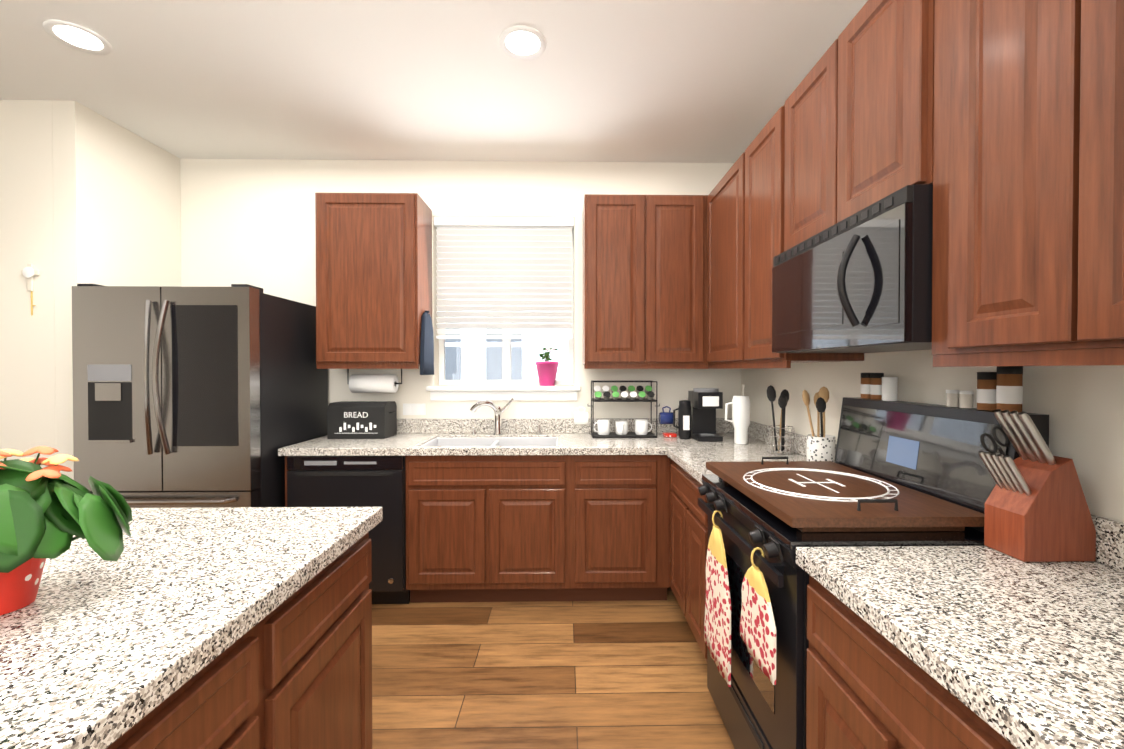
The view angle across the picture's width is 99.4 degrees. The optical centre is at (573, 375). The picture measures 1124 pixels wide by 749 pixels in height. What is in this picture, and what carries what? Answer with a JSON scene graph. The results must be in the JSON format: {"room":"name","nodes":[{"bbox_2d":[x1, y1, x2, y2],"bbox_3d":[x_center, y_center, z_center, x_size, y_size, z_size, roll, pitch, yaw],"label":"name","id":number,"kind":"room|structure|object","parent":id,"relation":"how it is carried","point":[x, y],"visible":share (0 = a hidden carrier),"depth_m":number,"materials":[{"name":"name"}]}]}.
{"room":"kitchen","nodes":[
{"label":"kitchen","id":0,"kind":"room"},
{"bbox_2d":[0,100,55,467],"bbox_3d":[-3.798,-0.071,2.610,2.009,2.800,0.120,0,1,-1],"label":"wall","id":1,"kind":"structure","parent":0,"point":[27,387],"depth_m":2.56,"materials":[{"name":"white paint"}]},
{"bbox_2d":[21,264,39,314],"bbox_3d":[-2.908,-0.458,2.551,0.090,0.275,0.019,0,1,-1],"label":"wall decoration","id":2,"kind":"object","parent":1,"relation":"attached to","point":[29,272],"visible":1,"depth_m":2.55,"materials":[{"name":"beige wood"}]},
{"bbox_2d":[52,100,180,479],"bbox_3d":[-2.738,-0.075,2.919,0.120,2.800,0.699,0,1,-1],"label":"wall","id":3,"kind":"structure","parent":0,"point":[117,204],"depth_m":2.70,"materials":[{"name":"white paint"}]},
{"bbox_2d":[0,0,867,162],"bbox_3d":[-1.682,-1.474,0.103,6.150,0.060,6.800,0,1,-1],"label":"ceiling","id":4,"kind":"structure","parent":0,"point":[696,81],"depth_m":2.32,"materials":[{"name":"white paint"}]},
{"bbox_2d":[43,20,111,54],"bbox_3d":[-2.143,-1.458,2.065,0.210,0.010,0.210,0,1,-1],"label":"recessed light","id":5,"kind":"object","parent":4,"relation":"in","point":[84,40],"visible":0.98,"depth_m":2.06,"materials":[{"name":"white plastic"}]},
{"bbox_2d":[499,26,546,59],"bbox_3d":[-0.223,-1.458,2.100,0.210,0.010,0.210,0,1,-1],"label":"recessed light","id":6,"kind":"object","parent":4,"relation":"in","point":[524,45],"visible":1,"depth_m":2.09,"materials":[{"name":"white plastic"}]},
{"bbox_2d":[180,159,740,491],"bbox_3d":[-0.757,-0.080,3.405,4.100,2.800,0.200,0,1,-1],"label":"wall","id":7,"kind":"structure","parent":0,"point":[249,221],"depth_m":3.29,"materials":[{"name":"white paint"}]},
{"bbox_2d":[315,193,431,368],"bbox_3d":[-1.288,-0.587,3.116,0.628,1.090,0.345,0,1,-1],"label":"upper cabinet","id":8,"kind":"object","parent":7,"relation":"attached to","point":[373,277],"visible":1,"depth_m":2.95,"materials":[{"name":"brown wood"}]},
{"bbox_2d":[347,369,401,392],"bbox_3d":[-1.307,0.022,3.136,0.390,0.186,0.120,0,1,-1],"label":"paper towel holder","id":9,"kind":"object","parent":8,"relation":"attached to","point":[373,383],"visible":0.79,"depth_m":3.09,"materials":[{"name":"white paper"}]},
{"bbox_2d":[420,311,433,374],"bbox_3d":[-0.956,-0.212,3.125,0.033,0.420,0.250,0,1,-1],"label":"dish towel","id":10,"kind":"object","parent":8,"relation":"hanging from","point":[427,353],"visible":1,"depth_m":3.09,"materials":[{"name":"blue fabric"}]},
{"bbox_2d":[403,404,425,414],"bbox_3d":[-1.102,0.236,3.298,0.155,0.080,0.008,0,1,-1],"label":"outlet","id":11,"kind":"object","parent":7,"relation":"attached to","point":[414,409],"visible":1,"depth_m":3.29,"materials":[{"name":"white plastic"}]},
{"bbox_2d":[426,386,579,400],"bbox_3d":[-0.483,0.126,3.355,1.055,0.099,0.174,0,1,-1],"label":"window sill","id":12,"kind":"structure","parent":7,"relation":"attached to","point":[503,393],"depth_m":3.29,"materials":[{"name":"white paint"}]},
{"bbox_2d":[536,346,558,385],"bbox_3d":[-0.186,-0.068,3.361,0.164,0.284,0.164,0,1,-1],"label":"potted plant","id":13,"kind":"object","parent":12,"relation":"on","point":[547,370],"visible":1,"depth_m":3.31,"materials":[{"name":"pink"}]},
{"bbox_2d":[439,228,573,384],"bbox_3d":[-0.485,-0.513,3.461,0.973,1.173,0.050,0,1,-1],"label":"window","id":14,"kind":"structure","parent":7,"relation":"in","point":[473,359],"depth_m":3.46,"materials":[{"name":"white glass"}]},
{"bbox_2d":[434,216,573,338],"bbox_3d":[-0.483,-0.676,3.336,0.967,0.843,0.055,0,1,-1],"label":"window blinds","id":15,"kind":"object","parent":14,"relation":"attached to","point":[515,260],"visible":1,"depth_m":3.33,"materials":[{"name":"white plastic"}]},
{"bbox_2d":[583,194,708,368],"bbox_3d":[0.458,-0.587,3.147,0.783,1.090,0.345,0,1,-1],"label":"upper cabinet","id":16,"kind":"object","parent":7,"relation":"attached to","point":[644,281],"visible":0.98,"depth_m":2.98,"materials":[{"name":"brown wood"}]},
{"bbox_2d":[372,587,734,748],"bbox_3d":[-1.682,1.386,0.134,6.150,0.060,6.800,0,1,-1],"label":"floor","id":17,"kind":"structure","parent":0,"point":[555,675],"depth_m":2.10,"materials":[{"name":"brown wood"}]},
{"bbox_2d":[72,284,327,507],"bbox_3d":[-2.121,0.426,2.815,0.900,1.800,0.883,0,1,-1],"label":"fridge","id":18,"kind":"object","parent":17,"relation":"on","point":[200,397],"visible":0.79,"depth_m":2.45,"materials":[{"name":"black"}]},
{"bbox_2d":[106,532,371,748],"bbox_3d":[-1.359,0.917,0.210,1.520,0.876,2.550,0,1,-1],"label":"base cabinet","id":19,"kind":"object","parent":17,"relation":"on","point":[294,671],"visible":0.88,"depth_m":1.05,"materials":[{"name":"brown wood"}]},
{"bbox_2d":[0,507,382,748],"bbox_3d":[-1.380,0.454,0.200,1.597,0.046,2.602,0,1,-1],"label":"countertop","id":20,"kind":"structure","parent":19,"relation":"on","point":[97,651],"depth_m":0.87,"materials":[{"name":"stone"}]},
{"bbox_2d":[0,446,132,614],"bbox_3d":[-1.046,0.269,0.853,0.376,0.306,0.358,0,1,-1],"label":"potted plant","id":21,"kind":"object","parent":20,"relation":"on","point":[50,510],"visible":1,"depth_m":0.86,"materials":[{"name":"green plant"}]},
{"bbox_2d":[285,456,288,506],"bbox_3d":[-1.621,0.886,2.994,0.020,0.876,0.608,0,1,-1],"label":"cabinet end panel","id":22,"kind":"object","parent":17,"relation":"on","point":[286,470],"depth_m":2.69,"materials":[{"name":"brown wood"}]},
{"bbox_2d":[287,456,409,603],"bbox_3d":[-1.283,0.888,2.959,0.647,0.874,0.594,0,1,-1],"label":"dishwasher","id":23,"kind":"object","parent":17,"relation":"on","point":[346,481],"visible":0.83,"depth_m":2.67,"materials":[{"name":"black metal"}]},
{"bbox_2d":[405,455,572,602],"bbox_3d":[-0.491,0.886,3.005,0.931,0.876,0.628,0,1,-1],"label":"base cabinet","id":24,"kind":"object","parent":17,"relation":"on","point":[507,528],"depth_m":2.69,"materials":[{"name":"brown wood"}]},
{"bbox_2d":[278,418,661,455],"bbox_3d":[-0.235,0.376,2.990,2.828,0.142,0.655,0,1,-1],"label":"countertop","id":25,"kind":"structure","parent":24,"relation":"on","point":[574,439],"depth_m":2.91,"materials":[{"name":"stone"}]},
{"bbox_2d":[327,401,396,438],"bbox_3d":[-1.364,0.289,3.120,0.385,0.225,0.216,0,1,-1],"label":"bread box","id":26,"kind":"object","parent":25,"relation":"on","point":[379,421],"visible":1,"depth_m":3.02,"materials":[{"name":"black metal"}]},
{"bbox_2d":[344,412,367,417],"bbox_3d":[-1.374,0.251,3.011,0.148,0.034,0.001,0,1,-1],"label":"lettering","id":27,"kind":"object","parent":26,"relation":"attached to","point":[353,415],"visible":1,"depth_m":3.01,"materials":[{"name":"paint"}]},
{"bbox_2d":[421,437,558,445],"bbox_3d":[-0.504,0.512,2.964,0.816,0.190,0.431,0,1,-1],"label":"sink","id":28,"kind":"object","parent":25,"relation":"in","point":[516,441],"visible":0.19,"depth_m":3.17,"materials":[{"name":"white ceramic"}]},
{"bbox_2d":[470,398,541,434],"bbox_3d":[-0.453,0.277,3.176,0.472,0.249,0.175,0,1,-1],"label":"faucet","id":29,"kind":"object","parent":25,"relation":"on","point":[498,410],"visible":1,"depth_m":3.21,"materials":[{"name":"silver metal"}]},
{"bbox_2d":[663,433,676,436],"bbox_3d":[0.629,0.391,3.121,0.080,0.022,0.070,0,1,-1],"label":"sponge","id":30,"kind":"object","parent":25,"relation":"on","point":[669,434],"visible":0.98,"depth_m":3.09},
{"bbox_2d":[573,455,669,600],"bbox_3d":[0.261,0.886,3.018,0.573,0.876,0.628,0,1,-1],"label":"base cabinet","id":31,"kind":"object","parent":17,"relation":"on","point":[621,503],"depth_m":2.71,"materials":[{"name":"brown wood"}]},
{"bbox_2d":[650,418,767,425],"bbox_3d":[0.845,0.376,2.983,0.668,0.142,0.420,0,1,-1],"label":"countertop","id":32,"kind":"structure","parent":31,"relation":"on","point":[719,421],"depth_m":3.31,"materials":[{"name":"stone"}]},
{"bbox_2d":[574,381,672,437],"bbox_3d":[0.328,0.219,3.158,0.650,0.364,0.208,0,1,-1],"label":"rack","id":33,"kind":"object","parent":32,"relation":"on","point":[641,429],"visible":1,"depth_m":3.11,"materials":[{"name":"black metal"},{"name":"plastic"},{"name":"ceramic"}]},
{"bbox_2d":[673,400,690,438],"bbox_3d":[0.689,0.280,3.025,0.113,0.245,0.082,0,1,-1],"label":"travel mug","id":34,"kind":"object","parent":32,"relation":"on","point":[684,419],"visible":1,"depth_m":2.99,"materials":[{"name":"black metal"}]},
{"bbox_2d":[688,388,722,441],"bbox_3d":[0.831,0.243,3.016,0.156,0.320,0.244,0,1,-1],"label":"coffee maker","id":35,"kind":"object","parent":32,"relation":"on","point":[706,403],"visible":0.98,"depth_m":2.98,"materials":[{"name":"black plastic"}]},
{"bbox_2d":[725,384,749,443],"bbox_3d":[0.972,0.230,2.830,0.149,0.350,0.102,0,1,-1],"label":"tumbler","id":36,"kind":"object","parent":32,"relation":"on","point":[740,420],"visible":1,"depth_m":2.80,"materials":[{"name":"white plastic"}]},
{"bbox_2d":[670,459,707,661],"bbox_3d":[0.867,0.894,2.350,0.648,0.876,0.766,0,1,-1],"label":"base cabinet","id":37,"kind":"object","parent":17,"relation":"on","point":[688,534],"visible":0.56,"depth_m":2.26,"materials":[{"name":"brown wood"}]},
{"bbox_2d":[662,426,836,484],"bbox_3d":[0.857,0.383,2.323,0.668,0.142,0.720,0,1,-1],"label":"countertop","id":38,"kind":"structure","parent":37,"relation":"on","point":[691,456],"depth_m":2.57,"materials":[{"name":"stone"}]},
{"bbox_2d":[767,385,793,453],"bbox_3d":[1.085,0.230,2.505,0.155,0.356,0.169,0,1,-1],"label":"utensil basket","id":39,"kind":"object","parent":38,"relation":"on","point":[783,399],"visible":1,"depth_m":2.49,"materials":[{"name":"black metal"}]},
{"bbox_2d":[802,387,834,461],"bbox_3d":[1.104,0.231,2.138,0.131,0.363,0.152,0,1,-1],"label":"utensil crock","id":40,"kind":"object","parent":38,"relation":"on","point":[821,447],"visible":0.73,"depth_m":2.10,"materials":[{"name":"white ceramic"}]},
{"bbox_2d":[698,397,1048,748],"bbox_3d":[0.842,0.708,1.577,0.690,1.225,0.766,0,1,-1],"label":"range","id":41,"kind":"object","parent":17,"relation":"on","point":[930,449],"visible":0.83,"depth_m":1.41,"materials":[{"name":"black metal"}]},
{"bbox_2d":[704,511,730,686],"bbox_3d":[0.514,0.755,1.707,0.039,0.546,0.270,0,1,-1],"label":"oven towel","id":42,"kind":"object","parent":41,"relation":"hanging from","point":[717,631],"visible":0.88,"depth_m":1.67,"materials":[{"name":"fabric"}]},
{"bbox_2d":[740,547,775,684],"bbox_3d":[0.521,0.644,1.351,0.039,0.316,0.230,0,1,-1],"label":"oven towel","id":43,"kind":"object","parent":41,"relation":"hanging from","point":[757,630],"visible":0.98,"depth_m":1.32,"materials":[{"name":"fabric"}]},
{"bbox_2d":[706,457,983,531],"bbox_3d":[0.800,0.367,1.573,0.513,0.083,0.738,0,1,-1],"label":"board","id":44,"kind":"object","parent":41,"relation":"on","point":[816,496],"visible":1,"depth_m":1.37,"materials":[{"name":"brown wood"}]},
{"bbox_2d":[806,575,1016,748],"bbox_3d":[0.894,0.910,0.862,0.648,0.876,0.660,0,1,-1],"label":"base cabinet","id":45,"kind":"object","parent":17,"relation":"on","point":[869,686],"visible":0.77,"depth_m":0.93,"materials":[{"name":"brown wood"}]},
{"bbox_2d":[796,514,1123,748],"bbox_3d":[0.886,0.399,0.856,0.663,0.142,0.661,0,1,-1],"label":"countertop","id":46,"kind":"structure","parent":45,"relation":"on","point":[1017,653],"depth_m":0.83,"materials":[{"name":"stone"}]},
{"bbox_2d":[978,409,1095,561],"bbox_3d":[1.088,0.253,1.132,0.197,0.340,0.104,0,1,-1],"label":"knife block","id":47,"kind":"object","parent":46,"relation":"on","point":[1036,508],"visible":1,"depth_m":1.09,"materials":[{"name":"brown wood"}]},
{"bbox_2d":[741,349,1123,522],"bbox_3d":[1.294,-0.043,0.057,0.120,2.800,6.569,0,1,-1],"label":"wall","id":48,"kind":"structure","parent":0,"point":[1082,407],"depth_m":1.26,"materials":[{"name":"white paint"}]},
{"bbox_2d":[707,153,782,367],"bbox_3d":[1.013,-0.597,2.684,0.345,1.060,0.615,0,1,-1],"label":"upper cabinet","id":49,"kind":"object","parent":48,"relation":"attached to","point":[725,201],"depth_m":2.62,"materials":[{"name":"brown wood"}]},
{"bbox_2d":[743,104,863,363],"bbox_3d":[1.022,-0.592,2.166,0.345,1.060,0.421,0,1,-1],"label":"upper cabinet","id":50,"kind":"object","parent":48,"relation":"attached to","point":[745,221],"depth_m":2.14,"materials":[{"name":"brown wood"}]},
{"bbox_2d":[784,0,934,250],"bbox_3d":[1.032,-0.798,1.565,0.345,0.633,0.770,0,1,-1],"label":"upper cabinet","id":51,"kind":"object","parent":48,"relation":"attached to","point":[859,114],"visible":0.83,"depth_m":1.43,"materials":[{"name":"brown wood"}]},
{"bbox_2d":[772,184,932,352],"bbox_3d":[0.976,-0.282,1.569,0.455,0.392,0.764,0,1,-1],"label":"microwave","id":52,"kind":"object","parent":51,"relation":"attached to","point":[860,281],"visible":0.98,"depth_m":1.35,"materials":[{"name":"black"}]},
{"bbox_2d":[932,0,1123,366],"bbox_3d":[1.045,-0.562,0.848,0.345,1.090,0.660,0,1,-1],"label":"upper cabinet","id":53,"kind":"object","parent":48,"relation":"attached to","point":[1028,207],"visible":1,"depth_m":0.92,"materials":[{"name":"brown wood"}]}
]}

